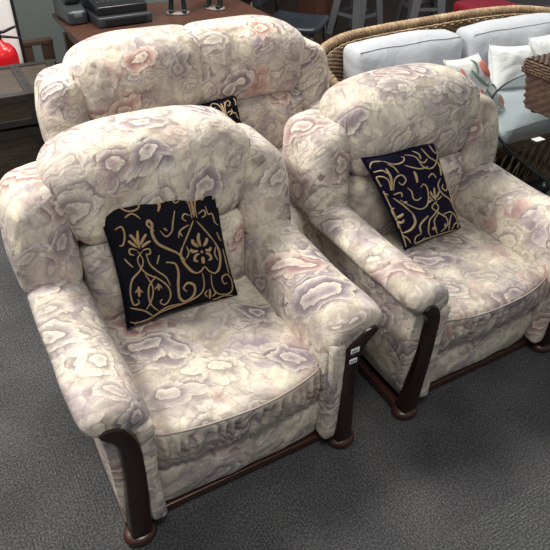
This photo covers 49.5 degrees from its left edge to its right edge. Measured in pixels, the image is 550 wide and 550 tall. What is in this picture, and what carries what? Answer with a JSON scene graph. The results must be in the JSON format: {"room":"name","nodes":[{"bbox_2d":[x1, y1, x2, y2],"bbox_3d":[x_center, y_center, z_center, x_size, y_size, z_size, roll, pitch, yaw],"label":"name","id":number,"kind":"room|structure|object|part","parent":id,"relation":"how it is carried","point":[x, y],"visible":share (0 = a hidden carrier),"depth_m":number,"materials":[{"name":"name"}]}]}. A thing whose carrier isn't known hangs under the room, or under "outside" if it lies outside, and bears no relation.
{"room":"furniture store","nodes":[
{"label":"furniture store","id":0,"kind":"room"},
{"bbox_2d":[0,0,23,63],"bbox_3d":[-2.511,-2.520,3.581,1.180,3.400,1.270,-18,42,-24],"label":"wall pier","id":1,"kind":"object","parent":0,"point":[6,15],"depth_m":3.90,"materials":[{"name":"white paint"}]},
{"bbox_2d":[0,25,20,65],"bbox_3d":[-1.756,-1.369,3.929,0.236,0.526,0.232,4,37,3],"label":"fire extinguisher","id":2,"kind":"object","parent":1,"relation":"attached to","point":[8,53],"visible":0.37,"depth_m":3.82,"materials":[{"name":"red metal"}]},
{"bbox_3d":[-1.722,-1.555,3.792,0.166,0.063,0.024,-2,38,-5],"label":"handle","id":3,"kind":"part","parent":2,"relation":"part of","materials":[{"name":"black metal"}]},
{"bbox_3d":[-1.718,-1.524,3.816,0.174,0.032,0.022,-2,38,-5],"label":"lever","id":4,"kind":"part","parent":2,"relation":"part of","materials":[{"name":"black metal"}]},
{"bbox_2d":[10,0,26,62],"bbox_3d":[-1.683,-2.354,3.396,0.020,3.400,0.035,-18,42,-24],"label":"trim","id":5,"kind":"object","parent":1,"relation":"attached to","point":[11,1],"depth_m":3.94,"materials":[{"name":"black metal"}]},
{"bbox_2d":[13,0,173,63],"bbox_3d":[-3.321,-2.752,3.853,5.720,3.400,0.150,-18,42,-24],"label":"wall","id":6,"kind":"structure","parent":0,"point":[35,19],"depth_m":5.14,"materials":[{"name":"grey paint"}]},
{"bbox_2d":[0,0,549,549],"bbox_3d":[1.040,-1.679,5.455,14.000,0.056,12.000,-18,42,-24],"label":"floor","id":7,"kind":"structure","parent":0,"point":[470,470],"depth_m":2.22,"materials":[{"name":"carpet"}]},
{"bbox_2d":[0,59,58,179],"bbox_3d":[-1.903,-0.748,3.483,1.476,0.674,0.550,-18,42,-24],"label":"wooden chest","id":8,"kind":"object","parent":7,"relation":"on","point":[21,139],"visible":0.3,"depth_m":3.42,"materials":[{"name":"brown wood"}]},
{"bbox_3d":[-1.900,-0.937,3.343,1.460,0.175,0.520,-18,42,-24],"label":"lid","id":9,"kind":"part","parent":8,"relation":"part of","materials":[{"name":"brown wood"}]},
{"bbox_2d":[22,37,55,62],"bbox_3d":[-1.767,-1.469,4.533,0.260,0.610,0.070,-18,42,-24],"label":"stand","id":10,"kind":"object","parent":7,"relation":"on","point":[46,43],"visible":0.37,"depth_m":4.37,"materials":[{"name":"brown wood"}]},
{"bbox_3d":[-1.760,-1.699,4.357,0.260,0.030,0.070,-18,42,-24],"label":"rail","id":11,"kind":"part","parent":10,"relation":"part of","materials":[{"name":"brown wood"}]},
{"bbox_2d":[52,0,274,52],"bbox_3d":[-0.794,-1.591,4.616,1.460,0.750,0.960,-18,42,-24],"label":"display table","id":12,"kind":"object","parent":7,"relation":"on","point":[73,34],"visible":0.3,"depth_m":4.46,"materials":[{"name":"brown wood"}]},
{"bbox_3d":[-1.558,-1.572,4.667,0.070,0.620,0.070,-18,42,-24],"label":"leg","id":13,"kind":"part","parent":12,"relation":"part of","materials":[{"name":"brown wood"}]},
{"bbox_2d":[53,0,87,24],"bbox_3d":[-1.456,-1.896,4.235,0.140,0.165,0.322,-22,44,-28],"label":"receipt printer","id":14,"kind":"object","parent":12,"relation":"on","point":[72,12],"visible":1,"depth_m":4.16,"materials":[{"name":"grey plastic"}]},
{"bbox_2d":[80,0,152,28],"bbox_3d":[-1.161,-1.977,4.274,0.400,0.260,0.472,-21,43,-27],"label":"cash register","id":15,"kind":"object","parent":12,"relation":"on","point":[102,13],"visible":0.88,"depth_m":4.17,"materials":[{"name":"grey plastic"}]},
{"bbox_3d":[-1.167,-1.905,4.336,0.400,0.070,0.460,-21,43,-27],"label":"drawer","id":16,"kind":"part","parent":15,"relation":"part of","materials":[{"name":"grey plastic"}]},
{"bbox_3d":[-1.038,-1.784,4.181,0.300,0.037,0.014,-21,43,-27],"label":"drawer","id":17,"kind":"part","parent":15,"relation":"part of","materials":[{"name":"black plastic"}]},
{"bbox_2d":[166,0,189,15],"bbox_3d":[-0.722,-2.164,4.325,0.215,0.517,0.137,-3,38,-6],"label":"figurine","id":18,"kind":"object","parent":12,"relation":"on","point":[172,12],"visible":1,"depth_m":4.44,"materials":[{"name":"grey stone"}]},
{"bbox_3d":[-0.756,-2.054,4.411,0.074,0.220,0.060,-13,40,-19],"label":"leg","id":19,"kind":"part","parent":18,"relation":"part of","materials":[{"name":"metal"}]},
{"bbox_3d":[-0.695,-2.057,4.418,0.074,0.220,0.060,7,38,7],"label":"leg","id":20,"kind":"part","parent":18,"relation":"part of","materials":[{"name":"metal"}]},
{"bbox_2d":[204,0,224,10],"bbox_3d":[-0.465,-2.263,4.464,0.215,0.517,0.137,15,39,17],"label":"figurine","id":21,"kind":"object","parent":12,"relation":"on","point":[207,6],"visible":1,"depth_m":4.58,"materials":[{"name":"grey stone"}]},
{"bbox_2d":[34,15,328,220],"bbox_3d":[-0.273,-0.608,3.051,1.574,1.115,0.965,-18,42,-24],"label":"sofa","id":22,"kind":"object","parent":7,"relation":"on","point":[275,73],"visible":0.35,"depth_m":2.92,"materials":[{"name":"beige fabric"}]},
{"bbox_2d":[62,24,202,119],"bbox_3d":[-0.662,-0.980,2.917,0.683,0.380,0.314,-18,42,-24],"label":"cushion","id":23,"kind":"object","parent":22,"relation":"on","point":[115,72],"depth_m":2.79,"materials":[{"name":"fabric"}]},
{"bbox_2d":[199,96,240,122],"bbox_3d":[-0.331,-0.734,3.086,0.436,0.336,0.177,-18,42,-24],"label":"throw pillow","id":24,"kind":"object","parent":22,"relation":"on","point":[228,106],"visible":0.08,"depth_m":3.05,"materials":[{"name":"black fabric"}]},
{"bbox_2d":[184,15,304,103],"bbox_3d":[-0.163,-1.143,3.149,0.683,0.380,0.311,-18,42,-24],"label":"cushion","id":25,"kind":"object","parent":22,"relation":"on","point":[253,59],"depth_m":3.03,"materials":[{"name":"fabric"}]},
{"bbox_2d":[237,87,302,147],"bbox_3d":[-0.124,-0.851,3.333,0.573,0.345,0.262,-18,42,-24],"label":"lumbar cushion","id":26,"kind":"object","parent":22,"relation":"on","point":[268,113],"depth_m":3.23,"materials":[{"name":"fabric"}]},
{"bbox_2d":[277,146,290,220],"bbox_3d":[0.024,-0.467,3.227,0.588,0.236,0.726,-18,42,-24],"label":"seat cushion","id":27,"kind":"object","parent":22,"relation":"on","point":[279,148],"depth_m":3.35,"materials":[{"name":"fabric"}]},
{"bbox_3d":[0.306,-0.648,3.425,0.225,0.632,0.937,-18,42,-24],"label":"armrest","id":28,"kind":"part","parent":22,"relation":"part of","materials":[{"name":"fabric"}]},
{"bbox_2d":[0,105,381,546],"bbox_3d":[-0.300,0.088,2.140,1.061,1.115,0.965,-18,42,-24],"label":"armchair","id":29,"kind":"object","parent":7,"relation":"on","point":[177,406],"visible":0.84,"depth_m":2.00,"materials":[{"name":"beige fabric"}]},
{"bbox_3d":[-0.655,0.351,2.083,0.224,0.631,0.937,-18,42,-24],"label":"armrest","id":30,"kind":"part","parent":29,"relation":"part of","materials":[{"name":"fabric"}]},
{"bbox_3d":[-0.441,0.625,1.806,0.119,0.582,0.068,-18,42,-24],"label":"arm post","id":31,"kind":"part","parent":29,"relation":"part of","materials":[{"name":"brown wood"}]},
{"bbox_2d":[36,105,248,244],"bbox_3d":[-0.435,-0.362,2.119,0.738,0.380,0.325,-18,42,-24],"label":"cushion","id":32,"kind":"object","parent":29,"relation":"on","point":[86,171],"depth_m":1.98,"materials":[{"name":"fabric"}]},
{"bbox_2d":[78,206,244,319],"bbox_3d":[-0.422,-0.067,2.297,0.623,0.345,0.262,-18,42,-24],"label":"lumbar cushion","id":33,"kind":"object","parent":29,"relation":"on","point":[99,277],"depth_m":2.15,"materials":[{"name":"fabric"}]},
{"bbox_2d":[103,195,237,328],"bbox_3d":[-0.367,-0.079,2.135,0.459,0.485,0.179,-18,42,-24],"label":"throw pillow","id":34,"kind":"object","parent":29,"relation":"on","point":[168,256],"visible":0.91,"depth_m":2.09,"materials":[{"name":"black fabric"}]},
{"bbox_2d":[105,274,320,468],"bbox_3d":[-0.255,0.309,2.200,0.648,0.239,0.724,-18,42,-24],"label":"seat cushion","id":35,"kind":"object","parent":29,"relation":"on","point":[213,377],"depth_m":2.03,"materials":[{"name":"fabric"}]},
{"bbox_3d":[-0.221,0.513,2.271,0.660,0.195,0.480,-18,42,-24],"label":"panel","id":36,"kind":"part","parent":29,"relation":"part of","materials":[{"name":"fabric"}]},
{"bbox_3d":[0.054,0.121,2.411,0.221,0.632,0.937,-18,42,-24],"label":"armrest","id":37,"kind":"part","parent":29,"relation":"part of","materials":[{"name":"fabric"}]},
{"bbox_3d":[0.273,0.393,2.137,0.119,0.582,0.068,-18,42,-24],"label":"arm post","id":38,"kind":"part","parent":29,"relation":"part of","materials":[{"name":"brown wood"}]},
{"bbox_2d":[240,0,252,6],"bbox_3d":[-0.575,-2.912,6.212,0.520,0.922,0.587,-24,44,-30],"label":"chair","id":39,"kind":"object","parent":7,"relation":"on","point":[250,1],"visible":0.07,"depth_m":6.18,"materials":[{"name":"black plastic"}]},
{"bbox_2d":[253,0,328,42],"bbox_3d":[0.158,-2.301,5.442,0.587,0.922,0.520,13,39,14],"label":"chair","id":40,"kind":"object","parent":7,"relation":"on","point":[306,24],"visible":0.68,"depth_m":5.43,"materials":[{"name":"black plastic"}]},
{"bbox_3d":[-0.089,-2.597,5.323,0.050,0.320,0.500,13,39,14],"label":"backrest","id":41,"kind":"part","parent":40,"relation":"part of","materials":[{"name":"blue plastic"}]},
{"bbox_3d":[0.183,-2.291,5.439,0.520,0.090,0.520,13,39,14],"label":"seat","id":42,"kind":"part","parent":40,"relation":"part of","materials":[{"name":"black leather"}]},
{"bbox_3d":[0.473,-2.183,5.702,0.071,0.433,0.036,-8,39,-13],"label":"leg","id":43,"kind":"part","parent":40,"relation":"part of","materials":[{"name":"black metal"}]},
{"bbox_2d":[298,0,337,29],"bbox_3d":[0.506,-3.319,6.776,0.340,0.930,0.440,-18,42,-24],"label":"base cabinet","id":44,"kind":"object","parent":7,"relation":"on","point":[320,7],"visible":0.35,"depth_m":6.78,"materials":[{"name":"brown wood"}]},
{"bbox_3d":[0.608,-3.211,6.631,0.260,0.780,0.015,-18,42,-24],"label":"door","id":45,"kind":"part","parent":44,"relation":"part of","materials":[{"name":"brown wood"}]},
{"bbox_2d":[326,0,382,34],"bbox_3d":[0.915,-3.036,6.562,0.464,0.760,0.464,-29,47,-34],"label":"metal stool","id":46,"kind":"object","parent":7,"relation":"on","point":[357,8],"visible":0.88,"depth_m":6.57,"materials":[{"name":"grey metal"}]},
{"bbox_3d":[0.686,-3.032,6.573,0.193,0.730,0.151,2,37,0],"label":"leg","id":47,"kind":"part","parent":46,"relation":"part of","materials":[{"name":"grey paint"}]},
{"bbox_3d":[0.778,-2.848,6.546,0.010,0.035,0.370,-29,47,-34],"label":"foot rail","id":48,"kind":"part","parent":46,"relation":"part of","materials":[{"name":"grey metal"}]},
{"bbox_3d":[0.785,-3.006,6.753,0.370,0.035,0.010,-29,47,-34],"label":"foot rail","id":49,"kind":"part","parent":46,"relation":"part of","materials":[{"name":"grey metal"}]},
{"bbox_3d":[0.921,-3.163,6.753,0.151,0.730,0.193,2,37,0],"label":"leg","id":50,"kind":"part","parent":46,"relation":"part of","materials":[{"name":"grey paint"}]},
{"bbox_3d":[0.909,-2.885,6.389,0.151,0.730,0.193,2,37,0],"label":"leg","id":51,"kind":"part","parent":46,"relation":"part of","materials":[{"name":"grey paint"}]},
{"bbox_3d":[1.038,-2.839,6.544,0.370,0.035,0.010,-29,47,-34],"label":"foot rail","id":52,"kind":"part","parent":46,"relation":"part of","materials":[{"name":"grey metal"}]},
{"bbox_3d":[1.046,-2.997,6.751,0.010,0.035,0.370,-29,47,-34],"label":"foot rail","id":53,"kind":"part","parent":46,"relation":"part of","materials":[{"name":"grey metal"}]},
{"bbox_3d":[1.144,-3.016,6.569,0.193,0.730,0.151,2,37,0],"label":"leg","id":54,"kind":"part","parent":46,"relation":"part of","materials":[{"name":"grey paint"}]},
{"bbox_2d":[282,63,549,419],"bbox_3d":[0.686,-0.223,2.586,1.058,1.115,0.965,-18,42,-24],"label":"armchair","id":55,"kind":"object","parent":7,"relation":"on","point":[453,304],"visible":0.88,"depth_m":2.44,"materials":[{"name":"beige fabric"}]},
{"bbox_3d":[0.329,0.039,2.527,0.222,0.633,0.937,-18,42,-24],"label":"armrest","id":56,"kind":"part","parent":55,"relation":"part of","materials":[{"name":"fabric"}]},
{"bbox_2d":[319,63,479,175],"bbox_3d":[0.550,-0.673,2.564,0.738,0.380,0.326,-18,42,-24],"label":"cushion","id":57,"kind":"object","parent":55,"relation":"on","point":[387,110],"depth_m":2.42,"materials":[{"name":"fabric"}]},
{"bbox_2d":[348,151,463,234],"bbox_3d":[0.563,-0.378,2.742,0.623,0.345,0.264,-18,42,-24],"label":"lumbar cushion","id":58,"kind":"object","parent":55,"relation":"on","point":[364,198],"depth_m":2.60,"materials":[{"name":"fabric"}]},
{"bbox_2d":[361,143,460,249],"bbox_3d":[0.600,-0.333,2.544,0.556,0.443,0.193,-18,42,-24],"label":"throw pillow","id":59,"kind":"object","parent":55,"relation":"on","point":[411,183],"visible":0.99,"depth_m":2.48,"materials":[{"name":"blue fabric"}]},
{"bbox_3d":[0.543,0.314,2.252,0.119,0.582,0.068,-18,42,-24],"label":"arm post","id":60,"kind":"part","parent":55,"relation":"part of","materials":[{"name":"brown wood"}]},
{"bbox_2d":[382,214,545,352],"bbox_3d":[0.730,-0.003,2.644,0.648,0.241,0.726,-18,42,-24],"label":"seat cushion","id":61,"kind":"object","parent":55,"relation":"on","point":[493,283],"depth_m":2.49,"materials":[{"name":"fabric"}]},
{"bbox_3d":[0.762,0.201,2.717,0.660,0.195,0.478,-18,42,-24],"label":"panel","id":62,"kind":"part","parent":55,"relation":"part of","materials":[{"name":"fabric"}]},
{"bbox_3d":[1.038,-0.190,2.856,0.222,0.632,0.937,-18,42,-24],"label":"armrest","id":63,"kind":"part","parent":55,"relation":"part of","materials":[{"name":"fabric"}]},
{"bbox_3d":[1.257,0.082,2.582,0.119,0.582,0.068,-18,42,-24],"label":"arm post","id":64,"kind":"part","parent":55,"relation":"part of","materials":[{"name":"brown wood"}]},
{"bbox_2d":[394,0,445,21],"bbox_3d":[1.724,-3.263,6.890,0.464,0.760,0.464,-5,38,-8],"label":"metal stool","id":65,"kind":"object","parent":7,"relation":"on","point":[413,7],"visible":0.74,"depth_m":6.86,"materials":[{"name":"grey metal"}]},
{"bbox_3d":[1.537,-3.335,7.002,0.193,0.730,0.151,24,43,27],"label":"leg","id":66,"kind":"part","parent":65,"relation":"part of","materials":[{"name":"grey paint"}]},
{"bbox_3d":[1.590,-3.140,6.750,0.151,0.730,0.193,24,43,27],"label":"leg","id":67,"kind":"part","parent":65,"relation":"part of","materials":[{"name":"grey paint"}]},
{"bbox_3d":[1.690,-3.260,7.121,0.370,0.035,0.010,-5,38,-8],"label":"foot rail","id":68,"kind":"part","parent":65,"relation":"part of","materials":[{"name":"grey metal"}]},
{"bbox_3d":[1.750,-3.039,6.833,0.370,0.035,0.010,-5,38,-8],"label":"foot rail","id":69,"kind":"part","parent":65,"relation":"part of","materials":[{"name":"grey metal"}]},
{"bbox_3d":[1.856,-3.361,7.049,0.151,0.730,0.193,24,43,27],"label":"leg","id":70,"kind":"part","parent":65,"relation":"part of","materials":[{"name":"grey paint"}]},
{"bbox_3d":[1.909,-3.166,6.796,0.193,0.730,0.151,24,43,27],"label":"leg","id":71,"kind":"part","parent":65,"relation":"part of","materials":[{"name":"grey paint"}]},
{"bbox_2d":[320,5,549,182],"bbox_3d":[1.456,-1.240,4.157,2.646,0.858,1.172,-18,42,-24],"label":"wicker sofa","id":72,"kind":"object","parent":7,"relation":"on","point":[451,21],"visible":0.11,"depth_m":4.13,"materials":[{"name":"beige wicker"}]},
{"bbox_3d":[1.753,-0.773,3.904,2.485,0.330,0.024,-18,42,-24],"label":"apron rail","id":73,"kind":"part","parent":72,"relation":"part of","materials":[{"name":"brown wicker"}]},
{"bbox_3d":[0.872,-0.936,3.745,0.670,0.168,0.846,-18,42,-24],"label":"seat cushion","id":74,"kind":"object","parent":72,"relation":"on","visible":0},
{"bbox_2d":[343,29,461,79],"bbox_3d":[0.867,-1.407,3.978,0.895,0.367,0.274,-18,42,-24],"label":"cushion","id":75,"kind":"object","parent":74,"relation":"on","point":[434,46],"visible":0.58,"depth_m":3.84,"materials":[{"name":"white fabric"}]},
{"bbox_2d":[443,53,496,97],"bbox_3d":[1.222,-1.148,3.634,0.457,0.362,0.205,-18,42,-24],"label":"floral pillow","id":76,"kind":"object","parent":74,"relation":"on","point":[473,67],"visible":0.43,"depth_m":3.55,"materials":[{"name":"white fabric"}]},
{"bbox_2d":[470,59,496,97],"bbox_3d":[1.277,-1.120,3.589,0.304,0.314,0.121,-2,38,-4],"label":"print","id":77,"kind":"object","parent":76,"relation":"attached to","point":[479,71],"depth_m":3.56,"materials":[{"name":"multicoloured fabric"}]},
{"bbox_3d":[2.185,-1.361,4.352,0.875,0.166,0.847,-18,42,-24],"label":"seat cushion","id":78,"kind":"object","parent":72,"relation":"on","visible":0},
{"bbox_2d":[456,13,549,65],"bbox_3d":[1.740,-1.667,4.349,1.000,0.372,0.286,-18,42,-24],"label":"cushion","id":79,"kind":"object","parent":78,"relation":"on","point":[512,31],"visible":0.48,"depth_m":4.16,"materials":[{"name":"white fabric"}]},
{"bbox_2d":[488,45,532,89],"bbox_3d":[1.609,-1.406,4.069,0.405,0.322,0.214,-18,42,-24],"label":"pillow","id":80,"kind":"object","parent":78,"relation":"on","point":[505,63],"visible":0.64,"depth_m":3.98,"materials":[{"name":"fabric"}]},
{"bbox_2d":[529,35,549,55],"bbox_3d":[1.952,-1.538,4.227,0.406,0.316,0.222,-18,42,-24],"label":"pillow","id":81,"kind":"object","parent":78,"relation":"on","point":[538,45],"visible":0.39,"depth_m":4.11,"materials":[{"name":"fabric"}]},
{"bbox_2d":[452,0,518,11],"bbox_3d":[2.488,-3.015,6.976,0.640,0.300,0.600,-18,42,-24],"label":"ottoman","id":82,"kind":"object","parent":7,"relation":"on","point":[460,5],"visible":0.2,"depth_m":6.89,"materials":[{"name":"fabric"}]},
{"bbox_2d":[491,75,549,194],"bbox_3d":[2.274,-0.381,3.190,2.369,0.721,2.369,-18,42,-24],"label":"glass table","id":83,"kind":"object","parent":7,"relation":"on","point":[518,125],"visible":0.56,"depth_m":3.03,"materials":[{"name":"clear glass"}]},
{"bbox_2d":[521,52,549,117],"bbox_3d":[1.726,-0.930,3.059,0.671,0.281,0.671,-18,42,-24],"label":"wicker box","id":84,"kind":"object","parent":83,"relation":"on","point":[536,69],"visible":1,"depth_m":3.08,"materials":[{"name":"brown wicker"}]},
{"bbox_3d":[1.728,-1.016,2.993,0.671,0.065,0.671,-18,42,-24],"label":"lid","id":85,"kind":"part","parent":84,"relation":"part of","materials":[{"name":"brown wicker"}]},
{"bbox_2d":[532,137,544,141],"bbox_3d":[1.291,-0.666,2.929,0.060,0.002,0.035,-18,42,-24],"label":"price card","id":86,"kind":"object","parent":83,"relation":"on","point":[536,139],"visible":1,"depth_m":2.92,"materials":[{"name":"white paper"}]}
]}

